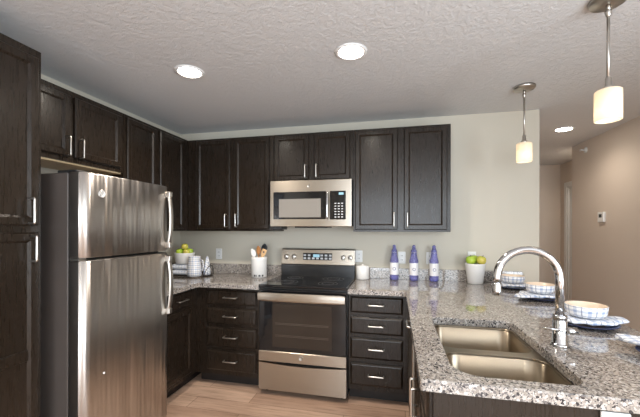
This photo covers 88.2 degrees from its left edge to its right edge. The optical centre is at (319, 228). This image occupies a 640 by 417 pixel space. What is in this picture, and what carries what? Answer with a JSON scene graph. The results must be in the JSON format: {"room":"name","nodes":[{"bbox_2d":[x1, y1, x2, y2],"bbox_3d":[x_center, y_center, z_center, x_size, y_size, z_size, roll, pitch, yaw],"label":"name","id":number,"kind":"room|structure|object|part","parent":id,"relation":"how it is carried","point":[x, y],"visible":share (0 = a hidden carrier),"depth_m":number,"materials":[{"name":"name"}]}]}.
{"room":"kitchen","nodes":[
{"label":"kitchen","id":0,"kind":"room"},
{"bbox_2d":[41,74,179,263],"bbox_3d":[-2.347,0.169,0.567,0.100,2.455,6.700,0,0,13],"label":"wall","id":1,"kind":"structure","parent":0,"point":[176,234],"depth_m":2.94,"materials":[{"name":"beige paint"}]},
{"bbox_2d":[41,79,122,174],"bbox_3d":[-1.734,-0.652,2.172,0.371,0.471,0.827,0,0,13],"label":"upper cabinet","id":2,"kind":"object","parent":1,"relation":"attached to","point":[78,132],"visible":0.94,"depth_m":2.18,"materials":[{"name":"brown wood"}]},
{"bbox_3d":[-1.648,-0.655,1.941,0.020,0.393,0.370,0,0,13],"label":"door","id":3,"kind":"part","parent":2,"relation":"part of","materials":[{"name":"brown wood"}]},
{"bbox_3d":[-1.585,-0.522,2.085,0.040,0.132,0.010,0,0,13],"label":"handle","id":4,"kind":"part","parent":2,"relation":"part of","materials":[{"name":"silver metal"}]},
{"bbox_3d":[-1.564,-0.522,2.175,0.040,0.132,0.010,0,0,13],"label":"handle","id":5,"kind":"part","parent":2,"relation":"part of","materials":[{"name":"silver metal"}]},
{"bbox_3d":[-1.558,-0.655,2.334,0.020,0.393,0.373,0,0,13],"label":"door","id":6,"kind":"part","parent":2,"relation":"part of","materials":[{"name":"brown wood"}]},
{"bbox_2d":[107,113,187,230],"bbox_3d":[-1.516,-0.431,3.128,0.371,0.914,1.124,0,0,13],"label":"upper cabinet","id":7,"kind":"object","parent":1,"relation":"attached to","point":[151,154],"visible":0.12,"depth_m":2.93,"materials":[{"name":"brown wood"}]},
{"bbox_3d":[-1.468,-0.430,2.729,0.020,0.867,0.322,0,0,13],"label":"door","id":8,"kind":"part","parent":7,"relation":"part of","materials":[{"name":"brown wood"}]},
{"bbox_3d":[-1.384,-0.430,3.097,0.020,0.867,0.337,0,0,13],"label":"door","id":9,"kind":"part","parent":7,"relation":"part of","materials":[{"name":"brown wood"}]},
{"bbox_2d":[165,373,408,416],"bbox_3d":[0.557,1.452,1.394,5.400,0.100,9.606,0,0,13],"label":"floor","id":10,"kind":"structure","parent":0,"point":[199,397],"depth_m":2.64,"materials":[{"name":"brown wood"}]},
{"bbox_2d":[0,33,40,416],"bbox_3d":[-1.750,0.254,1.433,0.671,2.284,0.615,0,0,13],"label":"pantry cabinet","id":11,"kind":"object","parent":10,"relation":"on","point":[20,64],"visible":1,"depth_m":1.57,"materials":[{"name":"brown wood"}]},
{"bbox_3d":[-1.468,0.616,1.370,0.012,0.055,0.473,0,0,13],"label":"door rail","id":12,"kind":"part","parent":11,"relation":"part of","materials":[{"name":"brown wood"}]},
{"bbox_3d":[-1.472,0.644,1.371,0.020,1.248,0.569,0,0,13],"label":"door","id":13,"kind":"part","parent":11,"relation":"part of","materials":[{"name":"brown wood"}]},
{"bbox_3d":[-1.470,-0.430,1.371,0.020,0.833,0.569,0,0,13],"label":"door","id":14,"kind":"part","parent":11,"relation":"part of","materials":[{"name":"brown wood"}]},
{"bbox_3d":[-1.389,-0.085,1.595,0.040,0.132,0.010,0,0,13],"label":"handle","id":15,"kind":"part","parent":11,"relation":"part of","materials":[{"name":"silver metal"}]},
{"bbox_3d":[-1.387,0.099,1.605,0.040,0.132,0.010,0,0,13],"label":"handle","id":16,"kind":"part","parent":11,"relation":"part of","materials":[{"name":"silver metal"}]},
{"bbox_2d":[40,170,172,416],"bbox_3d":[-1.501,0.544,2.107,0.805,1.704,0.675,0,0,13],"label":"refrigerator","id":17,"kind":"object","parent":10,"relation":"on","point":[104,308],"visible":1,"depth_m":1.82,"materials":[{"name":"grey metal"}]},
{"bbox_3d":[-1.187,0.747,2.036,0.090,1.154,0.675,0,0,13],"label":"fresh food door","id":18,"kind":"part","parent":17,"relation":"part of","materials":[{"name":"metal"}]},
{"bbox_3d":[-1.186,-0.069,2.036,0.090,0.452,0.675,0,0,13],"label":"freezer door","id":19,"kind":"part","parent":17,"relation":"part of","materials":[{"name":"metal"}]},
{"bbox_3d":[-1.065,0.397,2.332,0.055,0.415,0.038,0,0,13],"label":"handle","id":20,"kind":"part","parent":17,"relation":"part of","materials":[{"name":"silver metal"}]},
{"bbox_3d":[-1.064,-0.059,2.332,0.055,0.404,0.038,0,0,13],"label":"handle","id":21,"kind":"part","parent":17,"relation":"part of","materials":[{"name":"silver metal"}]},
{"bbox_2d":[167,288,200,397],"bbox_3d":[-1.377,0.960,3.086,0.666,0.873,1.144,0,0,13],"label":"base cabinet","id":22,"kind":"object","parent":10,"relation":"on","point":[182,322],"visible":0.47,"depth_m":2.78,"materials":[{"name":"brown wood"}]},
{"bbox_3d":[-1.175,0.609,2.694,0.020,0.126,0.430,0,0,13],"label":"drawer","id":23,"kind":"part","parent":22,"relation":"part of","materials":[{"name":"brown wood"}]},
{"bbox_3d":[-1.176,0.979,2.694,0.020,0.560,0.430,0,0,13],"label":"door","id":24,"kind":"part","parent":22,"relation":"part of","materials":[{"name":"brown wood"}]},
{"bbox_2d":[167,263,280,295],"bbox_3d":[-1.105,0.452,3.015,1.228,0.142,1.167,0,0,13],"label":"countertop","id":25,"kind":"structure","parent":22,"relation":"on","point":[226,275],"depth_m":3.13,"materials":[{"name":"stone"}]},
{"bbox_2d":[173,265,213,277],"bbox_3d":[-1.314,0.427,3.377,0.446,0.112,0.376,0,0,13],"label":"wire tray","id":26,"kind":"object","parent":25,"relation":"on","point":[210,265],"visible":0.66,"depth_m":3.27,"materials":[{"name":"grey metal"}]},
{"bbox_2d":[173,269,186,274],"bbox_3d":[-1.399,0.445,3.397,0.165,0.055,0.160,0,0,13],"label":"folded towel","id":27,"kind":"object","parent":26,"relation":"in","point":[175,271],"visible":0.57,"depth_m":3.33,"materials":[{"name":"white fabric"}]},
{"bbox_2d":[172,264,187,268],"bbox_3d":[-1.399,0.389,3.397,0.165,0.055,0.160,0,0,13],"label":"folded towel","id":28,"kind":"object","parent":27,"relation":"on","point":[175,266],"visible":0.59,"depth_m":3.33,"materials":[{"name":"white fabric"}]},
{"bbox_2d":[174,252,194,263],"bbox_3d":[-1.389,0.304,3.394,0.204,0.108,0.204,0,0,13],"label":"bowl","id":29,"kind":"object","parent":28,"relation":"on","point":[180,258],"visible":0.65,"depth_m":3.31,"materials":[{"name":"white ceramic"}]},
{"bbox_2d":[181,244,187,249],"bbox_3d":[-1.389,0.185,3.394,0.071,0.073,0.071,0,0,13],"label":"apple","id":30,"kind":"object","parent":29,"relation":"in","point":[183,246],"visible":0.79,"depth_m":3.37,"materials":[{"name":"food"}]},
{"bbox_2d":[187,256,203,276],"bbox_3d":[-1.244,0.376,3.285,0.138,0.197,0.153,0,0,-39],"label":"jug","id":31,"kind":"object","parent":26,"relation":"in","point":[194,269],"visible":1,"depth_m":3.24,"materials":[{"name":"ceramic"}]},
{"bbox_2d":[203,256,210,274],"bbox_3d":[-1.153,0.378,3.386,0.063,0.189,0.097,0,0,13],"label":"napkin","id":32,"kind":"object","parent":26,"relation":"in","point":[207,263],"visible":0.98,"depth_m":3.37,"materials":[{"name":"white fabric"}]},
{"bbox_2d":[251,256,266,277],"bbox_3d":[-0.607,0.385,3.298,0.160,0.200,0.160,0,0,13],"label":"utensil crock","id":33,"kind":"object","parent":25,"relation":"on","point":[258,264],"visible":0.97,"depth_m":3.23,"materials":[{"name":"white ceramic"}]},
{"bbox_2d":[251,249,255,256],"bbox_3d":[-0.640,0.337,3.291,0.112,0.267,0.020,0,0,13],"label":"spoon","id":34,"kind":"object","parent":33,"relation":"in","point":[253,253],"visible":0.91,"depth_m":3.30,"materials":[{"name":"white plastic"}]},
{"bbox_2d":[256,246,260,256],"bbox_3d":[-0.617,0.323,3.315,0.052,0.293,0.020,0,0,13],"label":"wooden spoon","id":35,"kind":"object","parent":33,"relation":"in","point":[258,249],"visible":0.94,"depth_m":3.31,"materials":[{"name":"brown wood"}]},
{"bbox_2d":[261,249,266,256],"bbox_3d":[-0.581,0.335,3.250,0.121,0.272,0.012,0,0,9],"label":"spatula","id":36,"kind":"object","parent":33,"relation":"in","point":[263,252],"visible":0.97,"depth_m":3.24,"materials":[{"name":"beige wood"}]},
{"bbox_2d":[197,287,259,384],"bbox_3d":[-0.754,0.961,3.190,0.619,0.873,0.664,0,0,13],"label":"base cabinet","id":37,"kind":"object","parent":10,"relation":"on","point":[228,349],"visible":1,"depth_m":2.91,"materials":[{"name":"brown wood"}]},
{"bbox_3d":[-0.781,1.169,2.906,0.480,0.178,0.020,0,0,13],"label":"drawer","id":38,"kind":"part","parent":37,"relation":"part of","materials":[{"name":"brown wood"}]},
{"bbox_3d":[-0.781,0.959,2.906,0.480,0.167,0.020,0,0,13],"label":"drawer","id":39,"kind":"part","parent":37,"relation":"part of","materials":[{"name":"brown wood"}]},
{"bbox_3d":[-0.780,0.776,2.906,0.480,0.136,0.020,0,0,13],"label":"drawer","id":40,"kind":"part","parent":37,"relation":"part of","materials":[{"name":"brown wood"}]},
{"bbox_3d":[-0.780,0.611,2.906,0.480,0.129,0.020,0,0,13],"label":"drawer","id":41,"kind":"part","parent":37,"relation":"part of","materials":[{"name":"brown wood"}]},
{"bbox_2d":[258,248,355,398],"bbox_3d":[-0.089,0.802,2.997,0.756,1.194,0.695,0,0,13],"label":"range","id":42,"kind":"object","parent":10,"relation":"on","point":[304,310],"visible":0.98,"depth_m":2.73,"materials":[{"name":"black metal"}]},
{"bbox_3d":[-0.159,0.568,2.687,0.732,0.072,0.059,0,0,13],"label":"oven handle","id":43,"kind":"part","parent":42,"relation":"part of","materials":[{"name":"metal"}]},
{"bbox_3d":[-0.151,1.241,2.728,0.744,0.229,0.033,0,0,13],"label":"storage drawer","id":44,"kind":"part","parent":42,"relation":"part of","materials":[{"name":"metal"}]},
{"bbox_3d":[-0.150,0.772,2.729,0.744,0.513,0.031,0,0,13],"label":"oven door","id":45,"kind":"part","parent":42,"relation":"part of","materials":[{"name":"black glass"}]},
{"bbox_3d":[-0.151,1.074,2.727,0.748,0.086,0.035,0,0,13],"label":"door trim","id":46,"kind":"part","parent":42,"relation":"part of","materials":[{"name":"metal"}]},
{"bbox_2d":[259,275,354,290],"bbox_3d":[-0.090,0.484,2.989,0.756,0.023,0.572,0,0,13],"label":"cooktop","id":47,"kind":"object","parent":42,"relation":"in","point":[282,282],"depth_m":2.84,"materials":[{"name":"black glass"}]},
{"bbox_3d":[-0.025,0.281,3.270,0.295,0.070,0.008,0,0,13],"label":"display panel","id":48,"kind":"part","parent":42,"relation":"part of","materials":[{"name":"black plastic"}]},
{"bbox_3d":[-0.021,0.285,3.300,0.744,0.161,0.075,0,0,13],"label":"control panel","id":49,"kind":"part","parent":42,"relation":"part of","materials":[{"name":"metal"}]},
{"bbox_2d":[349,294,408,402],"bbox_3d":[0.810,0.964,2.800,1.075,0.873,0.729,0,0,13],"label":"base cabinet","id":50,"kind":"object","parent":10,"relation":"on","point":[378,331],"visible":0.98,"depth_m":2.62,"materials":[{"name":"brown wood"}]},
{"bbox_3d":[0.447,1.171,2.626,0.413,0.178,0.020,0,0,13],"label":"drawer","id":51,"kind":"part","parent":50,"relation":"part of","materials":[{"name":"brown wood"}]},
{"bbox_3d":[0.447,0.961,2.626,0.413,0.167,0.020,0,0,13],"label":"drawer","id":52,"kind":"part","parent":50,"relation":"part of","materials":[{"name":"brown wood"}]},
{"bbox_3d":[0.448,0.778,2.626,0.413,0.136,0.020,0,0,13],"label":"drawer","id":53,"kind":"part","parent":50,"relation":"part of","materials":[{"name":"brown wood"}]},
{"bbox_3d":[0.448,0.613,2.626,0.413,0.129,0.020,0,0,13],"label":"drawer","id":54,"kind":"part","parent":50,"relation":"part of","materials":[{"name":"brown wood"}]},
{"bbox_2d":[348,267,639,413],"bbox_3d":[0.861,0.455,2.056,1.506,0.142,2.163,0,0,13],"label":"countertop","id":55,"kind":"structure","parent":50,"relation":"on","point":[603,370],"depth_m":1.38,"materials":[{"name":"stone"}]},
{"bbox_2d":[356,264,368,279],"bbox_3d":[0.409,0.414,3.174,0.124,0.144,0.124,0,0,13],"label":"canister","id":56,"kind":"object","parent":55,"relation":"on","point":[362,271],"visible":1,"depth_m":3.12,"materials":[{"name":"white ceramic"}]},
{"bbox_2d":[390,245,398,279],"bbox_3d":[0.703,0.320,3.127,0.082,0.335,0.082,0,0,13],"label":"glass bottle","id":57,"kind":"object","parent":55,"relation":"on","point":[394,262],"visible":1,"depth_m":3.10,"materials":[{"name":"blue glass"}]},
{"bbox_2d":[409,245,417,280],"bbox_3d":[0.876,0.320,3.084,0.082,0.335,0.082,0,0,13],"label":"glass bottle","id":58,"kind":"object","parent":55,"relation":"on","point":[413,262],"visible":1,"depth_m":3.06,"materials":[{"name":"blue glass"}]},
{"bbox_2d":[429,245,438,281],"bbox_3d":[1.051,0.320,3.045,0.082,0.335,0.082,0,0,13],"label":"glass bottle","id":59,"kind":"object","parent":55,"relation":"on","point":[433,263],"visible":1,"depth_m":3.02,"materials":[{"name":"blue glass"}]},
{"bbox_2d":[465,262,485,283],"bbox_3d":[1.376,0.399,2.929,0.174,0.178,0.174,0,0,13],"label":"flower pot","id":60,"kind":"object","parent":55,"relation":"on","point":[475,273],"visible":0.87,"depth_m":2.87,"materials":[{"name":"white ceramic"}]},
{"bbox_2d":[466,255,475,263],"bbox_3d":[1.329,0.276,2.913,0.081,0.086,0.081,0,0,22],"label":"apple","id":61,"kind":"object","parent":60,"relation":"in","point":[470,259],"visible":0.93,"depth_m":2.89,"materials":[{"name":"green food"}]},
{"bbox_2d":[476,255,485,263],"bbox_3d":[1.414,0.277,2.896,0.081,0.084,0.081,0,0,4],"label":"apple","id":62,"kind":"object","parent":60,"relation":"in","point":[480,259],"visible":0.88,"depth_m":2.87,"materials":[{"name":"yellow food"}]},
{"bbox_2d":[434,324,573,384],"bbox_3d":[0.725,0.620,1.427,0.440,0.186,0.766,0,0,13],"label":"sink","id":63,"kind":"object","parent":55,"relation":"in","point":[490,352],"visible":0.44,"depth_m":1.40,"materials":[{"name":"metal"}]},
{"bbox_2d":[435,326,530,352],"bbox_3d":[0.765,0.624,1.599,0.390,0.179,0.359,0,0,13],"label":"basin","id":64,"kind":"object","parent":63,"relation":"in","point":[470,338],"depth_m":1.75,"materials":[{"name":"silver metal"}]},
{"bbox_2d":[447,354,569,384],"bbox_3d":[0.679,0.624,1.224,0.390,0.179,0.323,0,0,13],"label":"basin","id":65,"kind":"object","parent":63,"relation":"in","point":[500,366],"depth_m":1.36,"materials":[{"name":"silver metal"}]},
{"bbox_2d":[502,286,525,289],"bbox_3d":[1.573,0.478,2.698,0.264,0.020,0.264,0,0,13],"label":"plate","id":66,"kind":"object","parent":55,"relation":"on","point":[506,287],"visible":0.46,"depth_m":2.63,"materials":[{"name":"blue ceramic"}]},
{"bbox_2d":[491,281,524,286],"bbox_3d":[1.551,0.455,2.703,0.297,0.023,0.193,0,0,13],"label":"napkin","id":67,"kind":"object","parent":66,"relation":"on","point":[504,284],"visible":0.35,"depth_m":2.63,"materials":[{"name":"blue fabric"}]},
{"bbox_2d":[501,274,524,283],"bbox_3d":[1.573,0.414,2.698,0.177,0.060,0.177,0,0,13],"label":"bowl","id":68,"kind":"object","parent":67,"relation":"on","point":[508,278],"visible":0.97,"depth_m":2.64,"materials":[{"name":"blue ceramic"}]},
{"bbox_2d":[492,246,578,347],"bbox_3d":[0.901,0.282,1.397,0.317,0.412,0.074,0,0,13],"label":"faucet","id":69,"kind":"object","parent":55,"relation":"on","point":[560,329],"visible":1,"depth_m":1.37,"materials":[{"name":"silver metal"}]},
{"bbox_3d":[0.883,0.220,1.404,0.273,0.288,0.033,0,0,13],"label":"spout","id":70,"kind":"part","parent":69,"relation":"part of","materials":[{"name":"silver metal"}]},
{"bbox_3d":[0.981,0.415,1.352,0.127,0.017,0.025,0,0,5],"label":"lever arm","id":71,"kind":"part","parent":69,"relation":"part of","materials":[{"name":"silver metal"}]},
{"bbox_3d":[1.032,0.423,1.357,0.043,0.033,0.033,0,0,13],"label":"lever","id":72,"kind":"part","parent":69,"relation":"part of","materials":[{"name":"silver metal"}]},
{"bbox_2d":[528,298,554,300],"bbox_3d":[1.518,0.478,2.280,0.264,0.020,0.264,0,0,13],"label":"plate","id":73,"kind":"object","parent":55,"relation":"on","point":[537,299],"visible":0.27,"depth_m":2.22,"materials":[{"name":"blue ceramic"}]},
{"bbox_2d":[515,291,554,298],"bbox_3d":[1.484,0.455,2.276,0.316,0.022,0.216,0,0,13],"label":"napkin","id":74,"kind":"object","parent":73,"relation":"on","point":[522,294],"visible":0.58,"depth_m":2.21,"materials":[{"name":"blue fabric"}]},
{"bbox_2d":[525,282,554,293],"bbox_3d":[1.518,0.414,2.280,0.177,0.060,0.177,0,0,13],"label":"bowl","id":75,"kind":"object","parent":74,"relation":"on","point":[534,287],"visible":0.97,"depth_m":2.23,"materials":[{"name":"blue ceramic"}]},
{"bbox_2d":[567,321,620,329],"bbox_3d":[1.339,0.478,1.664,0.264,0.020,0.264,0,0,13],"label":"plate","id":76,"kind":"object","parent":55,"relation":"on","point":[600,327],"visible":0.38,"depth_m":1.59,"materials":[{"name":"blue ceramic"}]},
{"bbox_2d":[565,312,628,325],"bbox_3d":[1.370,0.455,1.656,0.319,0.023,0.193,0,0,13],"label":"napkin","id":77,"kind":"object","parent":76,"relation":"on","point":[608,320],"visible":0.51,"depth_m":1.60,"materials":[{"name":"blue fabric"}]},
{"bbox_2d":[565,301,608,318],"bbox_3d":[1.339,0.413,1.664,0.177,0.060,0.177,0,0,13],"label":"bowl","id":78,"kind":"object","parent":77,"relation":"on","point":[582,309],"visible":0.98,"depth_m":1.62,"materials":[{"name":"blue ceramic"}]},
{"bbox_3d":[1.338,0.478,1.213,0.264,0.020,0.264,0,0,13],"label":"plate","id":79,"kind":"object","parent":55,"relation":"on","visible":0},
{"bbox_2d":[615,333,639,345],"bbox_3d":[1.332,0.450,1.262,0.285,0.028,0.306,0,0,-38],"label":"napkin","id":80,"kind":"object","parent":79,"relation":"on","point":[632,339],"visible":1,"depth_m":1.34,"materials":[{"name":"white fabric"}]},
{"bbox_2d":[406,318,413,416],"bbox_3d":[0.865,0.965,2.109,0.620,0.870,0.578,0,0,13],"label":"dishwasher","id":81,"kind":"object","parent":10,"relation":"on","point":[410,342],"visible":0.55,"depth_m":2.10,"materials":[{"name":"silver metal"}]},
{"bbox_2d":[409,354,639,416],"bbox_3d":[0.719,0.964,1.429,0.642,0.873,0.804,0,0,13],"label":"base cabinet","id":82,"kind":"object","parent":10,"relation":"on","point":[426,404],"visible":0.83,"depth_m":1.07,"materials":[{"name":"brown wood"}]},
{"bbox_3d":[0.436,0.762,1.537,0.040,0.132,0.010,0,0,13],"label":"handle","id":83,"kind":"part","parent":82,"relation":"part of","materials":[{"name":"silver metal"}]},
{"bbox_3d":[0.413,0.762,1.439,0.040,0.132,0.010,0,0,13],"label":"handle","id":84,"kind":"part","parent":82,"relation":"part of","materials":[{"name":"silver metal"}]},
{"bbox_3d":[0.495,0.979,1.667,0.020,0.585,0.350,0,0,13],"label":"door","id":85,"kind":"part","parent":82,"relation":"part of","materials":[{"name":"brown wood"}]},
{"bbox_3d":[0.410,0.979,1.294,0.020,0.585,0.355,0,0,13],"label":"door","id":86,"kind":"part","parent":82,"relation":"part of","materials":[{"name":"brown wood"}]},
{"bbox_2d":[600,410,630,416],"bbox_3d":[0.876,0.581,0.979,0.076,0.072,0.011,0,0,13],"label":"outlet","id":87,"kind":"object","parent":82,"relation":"attached to","point":[602,413],"visible":1,"depth_m":0.98,"materials":[{"name":"white plastic"}]},
{"bbox_2d":[0,0,639,164],"bbox_3d":[0.562,-1.103,1.394,5.400,0.100,9.606,0,0,13],"label":"ceiling","id":88,"kind":"structure","parent":0,"point":[265,64],"depth_m":2.02,"materials":[{"name":"white paint"}]},
{"bbox_2d":[174,65,204,78],"bbox_3d":[-0.879,-1.051,2.227,0.192,0.009,0.192,0,0,13],"label":"recessed light","id":89,"kind":"object","parent":88,"relation":"in","point":[188,71],"visible":1,"depth_m":2.21,"materials":[{"name":"white plastic"}]},
{"bbox_2d":[335,43,366,60],"bbox_3d":[0.185,-1.049,1.971,0.192,0.009,0.192,0,0,13],"label":"recessed light","id":90,"kind":"object","parent":88,"relation":"in","point":[347,51],"visible":1,"depth_m":1.96,"materials":[{"name":"white plastic"}]},
{"bbox_2d":[513,82,535,162],"bbox_3d":[1.517,-0.772,2.455,0.148,0.559,0.148,0,0,13],"label":"pendant lamp","id":91,"kind":"object","parent":88,"relation":"hanging from","point":[524,148],"visible":1,"depth_m":2.43,"materials":[{"name":"white glass"}]},
{"bbox_2d":[521,135,526,141],"bbox_3d":[1.517,-0.662,2.455,0.040,0.058,0.040,0,0,13],"label":"socket","id":92,"kind":"object","parent":91,"relation":"attached to","point":[524,136],"depth_m":2.44,"materials":[{"name":"silver metal"}]},
{"bbox_3d":[1.517,-0.562,2.455,0.102,0.140,0.102,0,0,13],"label":"lamp shade","id":93,"kind":"part","parent":91,"relation":"part of","materials":[{"name":"white glass"}]},
{"bbox_3d":[1.517,-0.827,2.455,0.012,0.290,0.012,0,0,13],"label":"rod","id":94,"kind":"part","parent":91,"relation":"part of","materials":[{"name":"silver metal"}]},
{"bbox_2d":[553,126,574,131],"bbox_3d":[2.579,-1.045,3.494,0.192,0.009,0.192,0,0,13],"label":"recessed light","id":95,"kind":"object","parent":88,"relation":"in","point":[567,128],"visible":1,"depth_m":3.49,"materials":[{"name":"white plastic"}]},
{"bbox_2d":[588,0,625,123],"bbox_3d":[1.321,-0.772,1.515,0.148,0.559,0.148,0,0,13],"label":"pendant lamp","id":96,"kind":"object","parent":88,"relation":"hanging from","point":[608,101],"visible":1,"depth_m":1.50,"materials":[{"name":"white glass"}]},
{"bbox_2d":[602,77,613,88],"bbox_3d":[1.321,-0.663,1.515,0.040,0.058,0.040,0,0,13],"label":"socket","id":97,"kind":"object","parent":96,"relation":"attached to","point":[608,80],"depth_m":1.51,"materials":[{"name":"silver metal"}]},
{"bbox_3d":[1.321,-0.827,1.515,0.012,0.290,0.012,0,0,13],"label":"rod","id":98,"kind":"part","parent":96,"relation":"part of","materials":[{"name":"silver metal"}]},
{"bbox_3d":[1.321,-0.563,1.515,0.102,0.140,0.102,0,0,13],"label":"lamp shade","id":99,"kind":"part","parent":96,"relation":"part of","materials":[{"name":"white glass"}]},
{"bbox_2d":[180,110,538,282],"bbox_3d":[0.195,0.174,3.379,3.605,2.455,0.115,0,0,13],"label":"wall","id":100,"kind":"structure","parent":0,"point":[495,197],"depth_m":3.06,"materials":[{"name":"beige paint"}]},
{"bbox_2d":[216,248,221,258],"bbox_3d":[-1.105,0.279,3.611,0.072,0.116,0.008,0,0,13],"label":"outlet","id":101,"kind":"object","parent":100,"relation":"attached to","point":[218,251],"visible":1,"depth_m":3.61,"materials":[{"name":"white plastic"}]},
{"bbox_2d":[167,263,280,274],"bbox_3d":[-1.105,0.433,3.015,1.228,0.104,1.167,0,0,13],"label":"backsplash","id":102,"kind":"structure","parent":100,"relation":"attached to","point":[218,267],"depth_m":3.54,"materials":[{"name":"stone"}]},
{"bbox_2d":[188,135,283,230],"bbox_3d":[-0.861,-0.430,3.367,0.911,0.914,0.371,0,0,13],"label":"upper cabinet","id":103,"kind":"object","parent":100,"relation":"attached to","point":[229,179],"visible":1,"depth_m":3.23,"materials":[{"name":"brown wood"}]},
{"bbox_3d":[-1.062,-0.431,3.274,0.370,0.876,0.020,0,0,13],"label":"door","id":104,"kind":"part","parent":103,"relation":"part of","materials":[{"name":"brown wood"}]},
{"bbox_3d":[-0.660,-0.430,3.182,0.365,0.876,0.020,0,0,13],"label":"door","id":105,"kind":"part","parent":103,"relation":"part of","materials":[{"name":"brown wood"}]},
{"bbox_2d":[273,130,352,180],"bbox_3d":[-0.044,-0.660,3.181,0.760,0.450,0.371,0,0,13],"label":"upper cabinet","id":106,"kind":"object","parent":100,"relation":"attached to","point":[317,155],"visible":0.97,"depth_m":3.04,"materials":[{"name":"brown wood"}]},
{"bbox_3d":[-0.268,-0.658,3.093,0.337,0.420,0.020,0,0,13],"label":"door","id":107,"kind":"part","parent":106,"relation":"part of","materials":[{"name":"brown wood"}]},
{"bbox_2d":[270,179,352,229],"bbox_3d":[-0.055,-0.211,3.138,0.756,0.449,0.454,0,0,13],"label":"microwave","id":108,"kind":"object","parent":106,"relation":"attached to","point":[326,203],"visible":1,"depth_m":2.96,"materials":[{"name":"silver metal"}]},
{"bbox_3d":[-0.188,-0.207,2.995,0.495,0.249,0.014,0,0,13],"label":"door","id":109,"kind":"part","parent":108,"relation":"part of","materials":[{"name":"black glass"}]},
{"bbox_3d":[0.066,-0.202,2.908,0.018,0.256,0.058,0,0,13],"label":"handle","id":110,"kind":"part","parent":108,"relation":"part of","materials":[{"name":"silver metal"}]},
{"bbox_3d":[0.157,-0.204,2.916,0.143,0.253,0.014,0,0,13],"label":"control panel","id":111,"kind":"part","parent":108,"relation":"part of","materials":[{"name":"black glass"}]},
{"bbox_3d":[0.108,-0.657,3.007,0.336,0.420,0.020,0,0,13],"label":"door","id":112,"kind":"part","parent":106,"relation":"part of","materials":[{"name":"brown wood"}]},
{"bbox_2d":[356,250,362,261],"bbox_3d":[0.385,0.277,3.272,0.072,0.116,0.008,0,0,13],"label":"outlet","id":113,"kind":"object","parent":100,"relation":"attached to","point":[359,253],"visible":1,"depth_m":3.27,"materials":[{"name":"white plastic"}]},
{"bbox_2d":[353,124,450,231],"bbox_3d":[0.730,-0.427,3.004,0.824,0.914,0.371,0,0,13],"label":"upper cabinet","id":114,"kind":"object","parent":100,"relation":"attached to","point":[402,175],"visible":1,"depth_m":2.87,"materials":[{"name":"brown wood"}]},
{"bbox_3d":[0.496,-0.427,2.918,0.369,0.878,0.020,0,0,13],"label":"door","id":115,"kind":"part","parent":114,"relation":"part of","materials":[{"name":"brown wood"}]},
{"bbox_3d":[0.901,-0.427,2.826,0.354,0.878,0.020,0,0,13],"label":"door","id":116,"kind":"part","parent":114,"relation":"part of","materials":[{"name":"brown wood"}]},
{"bbox_2d":[398,252,405,263],"bbox_3d":[0.787,0.282,3.180,0.072,0.116,0.008,0,0,13],"label":"outlet","id":117,"kind":"object","parent":100,"relation":"attached to","point":[401,255],"visible":0.91,"depth_m":3.18,"materials":[{"name":"white plastic"}]},
{"bbox_2d":[426,252,430,263],"bbox_3d":[1.041,0.283,3.122,0.072,0.116,0.008,0,0,13],"label":"outlet","id":118,"kind":"object","parent":100,"relation":"attached to","point":[428,254],"visible":0.45,"depth_m":3.12,"materials":[{"name":"white plastic"}]},
{"bbox_2d":[369,267,522,281],"bbox_3d":[1.083,0.437,3.104,1.472,0.104,0.019,0,0,13],"label":"backsplash","id":119,"kind":"structure","parent":100,"relation":"attached to","point":[382,273],"depth_m":3.09,"materials":[{"name":"stone"}]},
{"bbox_2d":[539,165,560,292],"bbox_3d":[3.367,0.179,5.628,1.810,2.455,0.100,0,0,13],"label":"wall","id":120,"kind":"structure","parent":0,"point":[549,175],"depth_m":5.48,"materials":[{"name":"beige paint"}]},
{"bbox_2d":[560,160,571,271],"bbox_3d":[3.865,0.180,4.798,0.100,2.455,1.298,0,0,13],"label":"wall","id":121,"kind":"structure","parent":0,"point":[566,168],"depth_m":5.37,"materials":[{"name":"beige paint"}]},
{"bbox_2d":[564,181,571,300],"bbox_3d":[3.850,0.340,4.814,0.135,2.135,0.970,0,0,13],"label":"door","id":122,"kind":"structure","parent":121,"relation":"in","point":[567,190],"depth_m":5.20,"materials":[{"name":"white paint"}]},
{"bbox_2d":[572,116,639,330],"bbox_3d":[2.404,0.177,0.307,0.100,2.455,8.108,0,0,13],"label":"wall","id":123,"kind":"structure","parent":0,"point":[606,177],"depth_m":3.54,"materials":[{"name":"beige paint"}]},
{"bbox_2d":[597,212,605,221],"bbox_3d":[3.098,-0.124,3.637,0.027,0.110,0.110,0,0,13],"label":"thermostat","id":124,"kind":"object","parent":123,"relation":"attached to","point":[601,216],"visible":1,"depth_m":3.62,"materials":[{"name":"white plastic"}]}
]}

